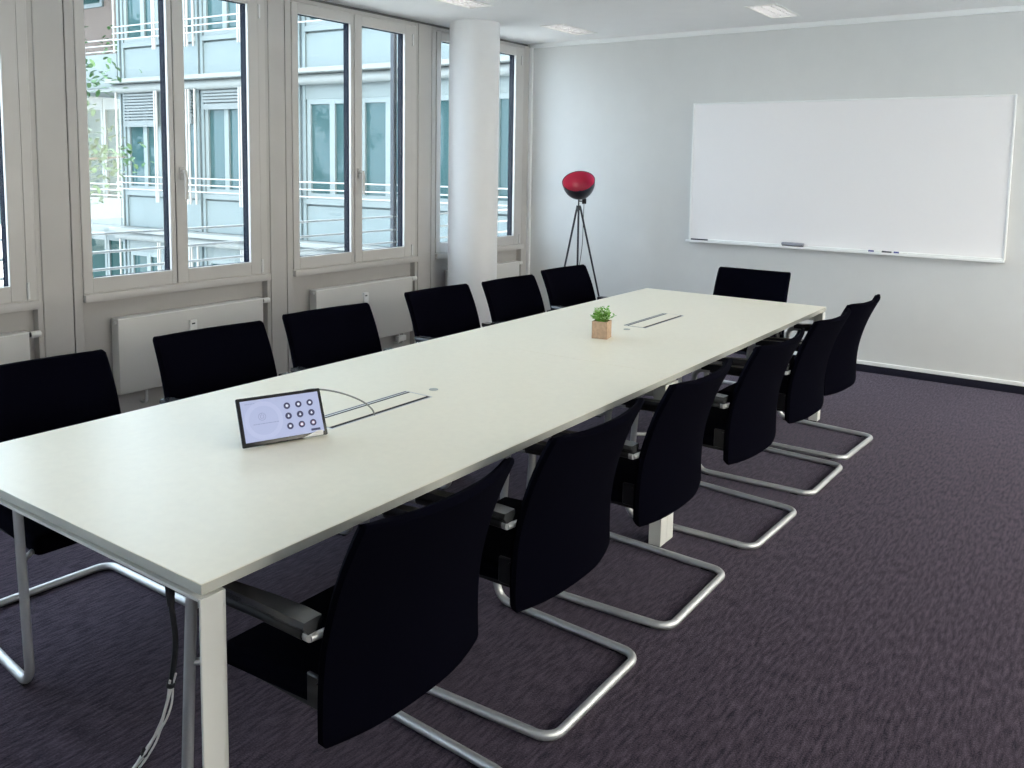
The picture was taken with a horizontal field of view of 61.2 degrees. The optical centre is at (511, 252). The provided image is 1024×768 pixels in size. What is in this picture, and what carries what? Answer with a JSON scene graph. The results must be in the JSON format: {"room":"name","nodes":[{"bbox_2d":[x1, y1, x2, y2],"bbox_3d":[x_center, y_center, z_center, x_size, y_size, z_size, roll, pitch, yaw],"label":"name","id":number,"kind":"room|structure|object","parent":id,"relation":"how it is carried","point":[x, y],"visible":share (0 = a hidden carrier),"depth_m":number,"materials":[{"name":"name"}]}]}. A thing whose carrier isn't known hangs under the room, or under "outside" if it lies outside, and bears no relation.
{"room":"conference room","nodes":[
{"label":"conference room","id":0,"kind":"room"},
{"bbox_2d":[0,225,3,285],"bbox_3d":[-12.952,3.776,10.813,150.000,0.100,120.000,5,7,35],"label":"ground","id":1,"kind":"structure","parent":0,"point":[1,264],"depth_m":40.15,"materials":[{"name":"white"}]},
{"bbox_2d":[0,0,123,276],"bbox_3d":[-11.213,-2.836,21.572,8.300,10.900,2.660,4,7,31],"label":"apartment building","id":2,"kind":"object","parent":1,"relation":"on","point":[97,13],"visible":0.19,"depth_m":20.33,"materials":[{"name":"grey"}]},
{"bbox_2d":[0,26,155,285],"bbox_3d":[-4.826,0.626,9.114,1.325,6.773,1.897,5,7,32],"label":"tree","id":3,"kind":"object","parent":1,"relation":"on","point":[103,150],"visible":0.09,"depth_m":9.31,"materials":[{"name":"green plant"}]},
{"bbox_2d":[104,0,509,273],"bbox_3d":[-2.634,-1.430,15.077,13.160,9.700,0.840,4,7,31],"label":"office building","id":4,"kind":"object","parent":1,"relation":"on","point":[211,28],"visible":0.28,"depth_m":16.54,"materials":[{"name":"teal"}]},
{"bbox_2d":[123,93,158,126],"bbox_3d":[-7.637,-2.929,17.804,1.060,0.668,0.060,4,7,31],"label":"blind","id":5,"kind":"object","parent":4,"relation":"hanging from","point":[143,102],"depth_m":17.80,"materials":[{"name":"grey"}]},
{"bbox_2d":[184,92,193,123],"bbox_3d":[-6.637,-2.876,17.199,0.880,0.618,0.060,4,7,31],"label":"blind","id":6,"kind":"object","parent":4,"relation":"hanging from","point":[191,93],"depth_m":16.99,"materials":[{"name":"grey metal"}]},
{"bbox_2d":[202,89,237,109],"bbox_3d":[-5.541,-2.921,16.527,1.060,0.358,0.060,4,7,31],"label":"blind","id":7,"kind":"object","parent":4,"relation":"hanging from","point":[213,99],"depth_m":16.54,"materials":[{"name":"grey metal"}]},
{"bbox_2d":[95,25,116,54],"bbox_3d":[-8.560,-4.351,18.983,1.054,1.407,1.220,-3,7,-31],"label":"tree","id":8,"kind":"object","parent":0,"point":[108,27],"visible":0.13,"depth_m":18.90,"materials":[{"name":"green plant"}]},
{"bbox_2d":[0,0,529,413],"bbox_3d":[-2.519,-0.327,4.978,0.112,2.789,9.172,5,7,35],"label":"wall","id":9,"kind":"structure","parent":0,"point":[67,325],"depth_m":5.65,"materials":[{"name":"paint"}]},
{"bbox_2d":[0,0,41,313],"bbox_3d":[-3.094,-0.617,4.236,0.373,1.972,1.375,5,7,35],"label":"window","id":10,"kind":"structure","parent":9,"relation":"in","point":[18,293],"depth_m":4.66,"materials":[{"name":"paint"}]},
{"bbox_2d":[0,330,41,364],"bbox_3d":[-2.969,0.749,4.388,0.116,0.566,1.154,5,7,35],"label":"radiator","id":11,"kind":"object","parent":9,"relation":"in","point":[14,346],"visible":0.34,"depth_m":4.70,"materials":[{"name":"white metal"}]},
{"bbox_2d":[0,330,28,337],"bbox_3d":[-2.984,0.475,4.337,0.074,0.011,1.068,5,7,35],"label":"grille","id":12,"kind":"object","parent":11,"relation":"attached to","point":[17,334],"depth_m":4.70,"materials":[{"name":"white metal"}]},
{"bbox_2d":[73,0,270,302],"bbox_3d":[-2.182,-0.735,5.521,0.373,1.972,1.375,5,7,35],"label":"window","id":13,"kind":"structure","parent":9,"relation":"in","point":[177,276],"depth_m":5.46,"materials":[{"name":"paint"}]},
{"bbox_2d":[111,297,269,402],"bbox_3d":[-2.056,0.630,5.673,0.116,0.566,1.154,5,7,35],"label":"radiator","id":14,"kind":"object","parent":9,"relation":"in","point":[135,363],"visible":0.64,"depth_m":5.37,"materials":[{"name":"white metal"}]},
{"bbox_2d":[111,297,262,320],"bbox_3d":[-2.071,0.356,5.623,0.074,0.011,1.068,5,7,35],"label":"grille","id":15,"kind":"object","parent":14,"relation":"attached to","point":[176,312],"depth_m":5.57,"materials":[{"name":"white metal"}]},
{"bbox_2d":[290,0,417,276],"bbox_3d":[-1.285,-0.852,6.785,0.373,1.972,1.375,5,7,35],"label":"window","id":16,"kind":"structure","parent":9,"relation":"in","point":[353,257],"depth_m":6.71,"materials":[{"name":"paint"}]},
{"bbox_2d":[310,276,416,343],"bbox_3d":[-1.159,0.514,6.937,0.116,0.566,1.154,5,7,35],"label":"radiator","id":17,"kind":"object","parent":9,"relation":"in","point":[386,300],"visible":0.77,"depth_m":7.01,"materials":[{"name":"white metal"}]},
{"bbox_2d":[310,276,412,291],"bbox_3d":[-1.174,0.240,6.886,0.074,0.011,1.068,5,7,35],"label":"grille","id":18,"kind":"object","parent":17,"relation":"attached to","point":[403,279],"depth_m":6.86,"materials":[{"name":"white metal"}]},
{"bbox_2d":[435,30,523,258],"bbox_3d":[-0.372,-0.970,8.070,0.373,1.972,1.375,5,7,35],"label":"window","id":19,"kind":"structure","parent":9,"relation":"in","point":[512,240],"depth_m":8.40,"materials":[{"name":"paint"}]},
{"bbox_2d":[445,260,522,285],"bbox_3d":[-0.247,0.396,8.222,0.116,0.566,1.154,5,7,35],"label":"radiator","id":20,"kind":"object","parent":9,"relation":"in","point":[506,269],"visible":0.18,"depth_m":8.42,"materials":[{"name":"white metal"}]},
{"bbox_2d":[445,260,519,270],"bbox_3d":[-0.262,0.122,8.171,0.074,0.011,1.068,5,7,35],"label":"grille","id":21,"kind":"object","parent":20,"relation":"attached to","point":[513,263],"depth_m":8.43,"materials":[{"name":"white metal"}]},
{"bbox_2d":[447,19,499,327],"bbox_3d":[-0.334,-0.549,7.439,0.426,2.785,0.426,5,7,35],"label":"column","id":22,"kind":"structure","parent":0,"point":[474,44],"depth_m":7.24,"materials":[{"name":"paint"}]},
{"bbox_2d":[0,353,1023,767],"bbox_3d":[0.186,1.325,3.209,6.785,0.060,9.172,5,7,35],"label":"floor","id":23,"kind":"structure","parent":0,"point":[882,625],"depth_m":2.98,"materials":[{"name":"purple carpet"}]},
{"bbox_2d":[0,349,198,685],"bbox_3d":[-1.526,0.847,3.009,0.650,0.880,0.630,5,7,37],"label":"chair","id":24,"kind":"object","parent":23,"relation":"on","point":[40,395],"visible":0.45,"depth_m":3.13,"materials":[{"name":"black fabric"}]},
{"bbox_2d":[153,320,352,535],"bbox_3d":[-1.112,0.787,3.657,0.650,0.880,0.630,6,8,38],"label":"chair","id":25,"kind":"object","parent":23,"relation":"on","point":[191,363],"visible":0.23,"depth_m":3.77,"materials":[{"name":"black fabric"}]},
{"bbox_2d":[0,337,672,767],"bbox_3d":[-0.502,0.921,3.117,1.262,0.742,2.287,5,7,35],"label":"conference table","id":26,"kind":"object","parent":23,"relation":"on","point":[170,493],"visible":0.88,"depth_m":2.54,"materials":[{"name":"white laminate"}]},
{"bbox_2d":[132,586,177,767],"bbox_3d":[-0.910,1.039,2.117,0.098,0.696,0.430,-3,7,-33],"label":"hanging cables","id":27,"kind":"object","parent":26,"relation":"hanging from","point":[145,752],"visible":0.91,"depth_m":1.96,"materials":[{"name":"black plastic"}]},
{"bbox_2d":[235,388,327,448],"bbox_3d":[-0.727,0.516,2.729,0.272,0.137,0.107,-3,7,-34],"label":"tablet","id":28,"kind":"object","parent":26,"relation":"on","point":[288,416],"visible":1,"depth_m":2.71,"materials":[{"name":"black"}]},
{"bbox_2d":[305,388,374,414],"bbox_3d":[-0.594,0.506,2.881,0.334,0.145,0.029,-4,8,-39],"label":"cable","id":29,"kind":"object","parent":28,"relation":"attached to","point":[311,388],"visible":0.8,"depth_m":2.90,"materials":[{"name":"grey plastic"}]},
{"bbox_2d":[182,457,513,767],"bbox_3d":[-0.378,0.951,2.171,0.650,0.880,0.630,5,7,35],"label":"chair","id":30,"kind":"object","parent":23,"relation":"on","point":[399,615],"visible":0.88,"depth_m":1.96,"materials":[{"name":"black fabric"}]},
{"bbox_2d":[282,303,451,489],"bbox_3d":[-0.725,0.736,4.209,0.650,0.880,0.630,6,8,40],"label":"chair","id":31,"kind":"object","parent":23,"relation":"on","point":[322,336],"visible":0.28,"depth_m":4.33,"materials":[{"name":"black fabric"}]},
{"bbox_2d":[404,283,496,342],"bbox_3d":[-0.237,0.664,4.982,0.650,0.880,0.630,6,8,38],"label":"chair","id":32,"kind":"object","parent":23,"relation":"on","point":[437,312],"visible":0.24,"depth_m":5.11,"materials":[{"name":"black fabric"}]},
{"bbox_2d":[408,397,643,740],"bbox_3d":[0.037,0.898,2.752,0.650,0.880,0.630,5,7,35],"label":"chair","id":33,"kind":"object","parent":23,"relation":"on","point":[537,546],"visible":0.8,"depth_m":2.53,"materials":[{"name":"black fabric"}]},
{"bbox_2d":[482,274,604,416],"bbox_3d":[0.183,0.619,5.474,0.650,0.880,0.630,5,7,37],"label":"chair","id":34,"kind":"object","parent":23,"relation":"on","point":[516,297],"visible":0.27,"depth_m":5.61,"materials":[{"name":"black fabric"}]},
{"bbox_2d":[541,264,606,309],"bbox_3d":[0.573,0.561,6.099,0.650,0.880,0.630,6,8,38],"label":"chair","id":35,"kind":"object","parent":23,"relation":"on","point":[566,286],"visible":0.23,"depth_m":6.24,"materials":[{"name":"black fabric"}]},
{"bbox_2d":[562,171,599,296],"bbox_3d":[0.533,0.038,7.889,0.640,1.567,0.400,5,7,35],"label":"tripod floor lamp","id":36,"kind":"object","parent":23,"relation":"on","point":[578,185],"visible":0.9,"depth_m":7.83,"materials":[{"name":"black metal"}]},
{"bbox_2d":[526,358,732,629],"bbox_3d":[0.472,0.843,3.346,0.650,0.880,0.630,5,7,35],"label":"chair","id":37,"kind":"object","parent":23,"relation":"on","point":[655,480],"visible":0.75,"depth_m":3.12,"materials":[{"name":"black fabric"}]},
{"bbox_2d":[444,288,825,541],"bbox_3d":[0.819,0.750,4.978,1.262,0.742,2.287,5,7,35],"label":"conference table","id":38,"kind":"object","parent":23,"relation":"on","point":[677,334],"visible":0.66,"depth_m":4.65,"materials":[{"name":"white laminate"}]},
{"bbox_2d":[591,306,615,339],"bbox_3d":[0.466,0.350,4.412,0.135,0.161,0.117,-1,6,-14],"label":"potted plant","id":39,"kind":"object","parent":38,"relation":"on","point":[601,326],"visible":1,"depth_m":4.38,"materials":[{"name":"green plant"}]},
{"bbox_2d":[625,329,804,549],"bbox_3d":[0.961,0.784,3.993,0.650,0.880,0.630,5,7,37],"label":"chair","id":40,"kind":"object","parent":23,"relation":"on","point":[744,427],"visible":0.78,"depth_m":3.76,"materials":[{"name":"black fabric"}]},
{"bbox_2d":[678,266,790,384],"bbox_3d":[1.592,0.577,6.100,0.630,0.880,0.650,5,7,35],"label":"chair","id":41,"kind":"object","parent":23,"relation":"on","point":[766,285],"visible":0.2,"depth_m":6.27,"materials":[{"name":"black fabric"}]},
{"bbox_2d":[701,308,850,495],"bbox_3d":[1.411,0.728,4.606,0.650,0.880,0.630,5,7,36],"label":"chair","id":42,"kind":"object","parent":23,"relation":"on","point":[800,396],"visible":0.75,"depth_m":4.37,"materials":[{"name":"black fabric"}]},
{"bbox_2d":[748,294,880,459],"bbox_3d":[1.792,0.678,5.143,0.650,0.880,0.630,6,8,38],"label":"chair","id":43,"kind":"object","parent":23,"relation":"on","point":[840,374],"visible":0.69,"depth_m":4.92,"materials":[{"name":"black fabric"}]},
{"bbox_2d":[321,0,1023,44],"bbox_3d":[0.231,-1.534,2.914,6.785,0.120,9.172,5,7,35],"label":"ceiling","id":44,"kind":"structure","parent":0,"point":[520,21],"depth_m":6.67,"materials":[{"name":"paint"}]},
{"bbox_2d":[435,0,493,8],"bbox_3d":[-0.396,-1.881,6.284,0.234,0.109,0.584,5,7,35],"label":"ceiling light","id":45,"kind":"object","parent":44,"relation":"attached to","point":[470,4],"visible":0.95,"depth_m":6.43,"materials":[{"name":"white plastic"}]},
{"bbox_2d":[540,24,595,34],"bbox_3d":[0.498,-1.997,7.544,0.234,0.109,0.584,5,7,35],"label":"ceiling light","id":46,"kind":"object","parent":44,"relation":"attached to","point":[564,28],"visible":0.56,"depth_m":7.59,"materials":[{"name":"white plastic"}]},
{"bbox_2d":[745,4,800,18],"bbox_3d":[1.968,-1.868,6.513,0.234,0.109,0.584,5,7,35],"label":"ceiling light","id":47,"kind":"object","parent":44,"relation":"attached to","point":[772,11],"visible":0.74,"depth_m":6.56,"materials":[{"name":"white plastic"}]},
{"bbox_2d":[528,11,1023,381],"bbox_3d":[2.899,-0.439,6.853,6.785,2.785,0.150,5,7,35],"label":"wall","id":48,"kind":"structure","parent":0,"point":[618,113],"depth_m":7.23,"materials":[{"name":"paint"}]},
{"bbox_2d":[526,48,533,274],"bbox_3d":[0.173,-0.646,8.659,0.035,2.743,0.030,5,7,35],"label":"trim","id":49,"kind":"structure","parent":48,"relation":"attached to","point":[531,54],"depth_m":8.62,"materials":[{"name":"white paint"}]},
{"bbox_2d":[530,5,1023,48],"bbox_3d":[2.911,-1.793,6.614,6.685,0.042,0.022,5,7,35],"label":"trim","id":50,"kind":"structure","parent":48,"relation":"attached to","point":[1016,8],"depth_m":7.02,"materials":[{"name":"white"}]},
{"bbox_2d":[685,94,1016,262],"bbox_3d":[2.571,-0.618,6.919,2.462,1.207,0.094,5,7,35],"label":"whiteboard","id":51,"kind":"object","parent":48,"relation":"attached to","point":[923,177],"visible":1,"depth_m":6.83,"materials":[{"name":"white plastic"}]},
{"bbox_2d":[781,242,803,246],"bbox_3d":[2.313,-0.068,7.143,0.180,0.036,0.044,5,7,35],"label":"eraser","id":52,"kind":"object","parent":51,"relation":"on","point":[782,243],"visible":1,"depth_m":7.13,"materials":[{"name":"grey plastic"}]},
{"bbox_2d":[685,239,1004,262],"bbox_3d":[2.554,-0.026,6.970,2.462,0.018,0.068,5,7,35],"label":"tray","id":53,"kind":"object","parent":51,"relation":"on","point":[749,242],"depth_m":6.83,"materials":[{"name":"white metal"}]},
{"bbox_2d":[734,351,1023,394],"bbox_3d":[2.886,0.927,6.888,6.650,0.060,0.012,5,7,35],"label":"baseboard","id":54,"kind":"structure","parent":48,"relation":"attached to","point":[859,367],"depth_m":6.62,"materials":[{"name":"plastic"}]},
{"label":"outside","id":55,"kind":"structure","parent":0,"visible":0},
{"bbox_2d":[0,33,506,280],"bbox_3d":[-2.230,-0.576,6.365,0.040,3.600,12.200,5,7,35],"label":"railing","id":56,"kind":"object","parent":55,"point":[393,216],"depth_m":7.84,"materials":[{"name":"grey metal"}]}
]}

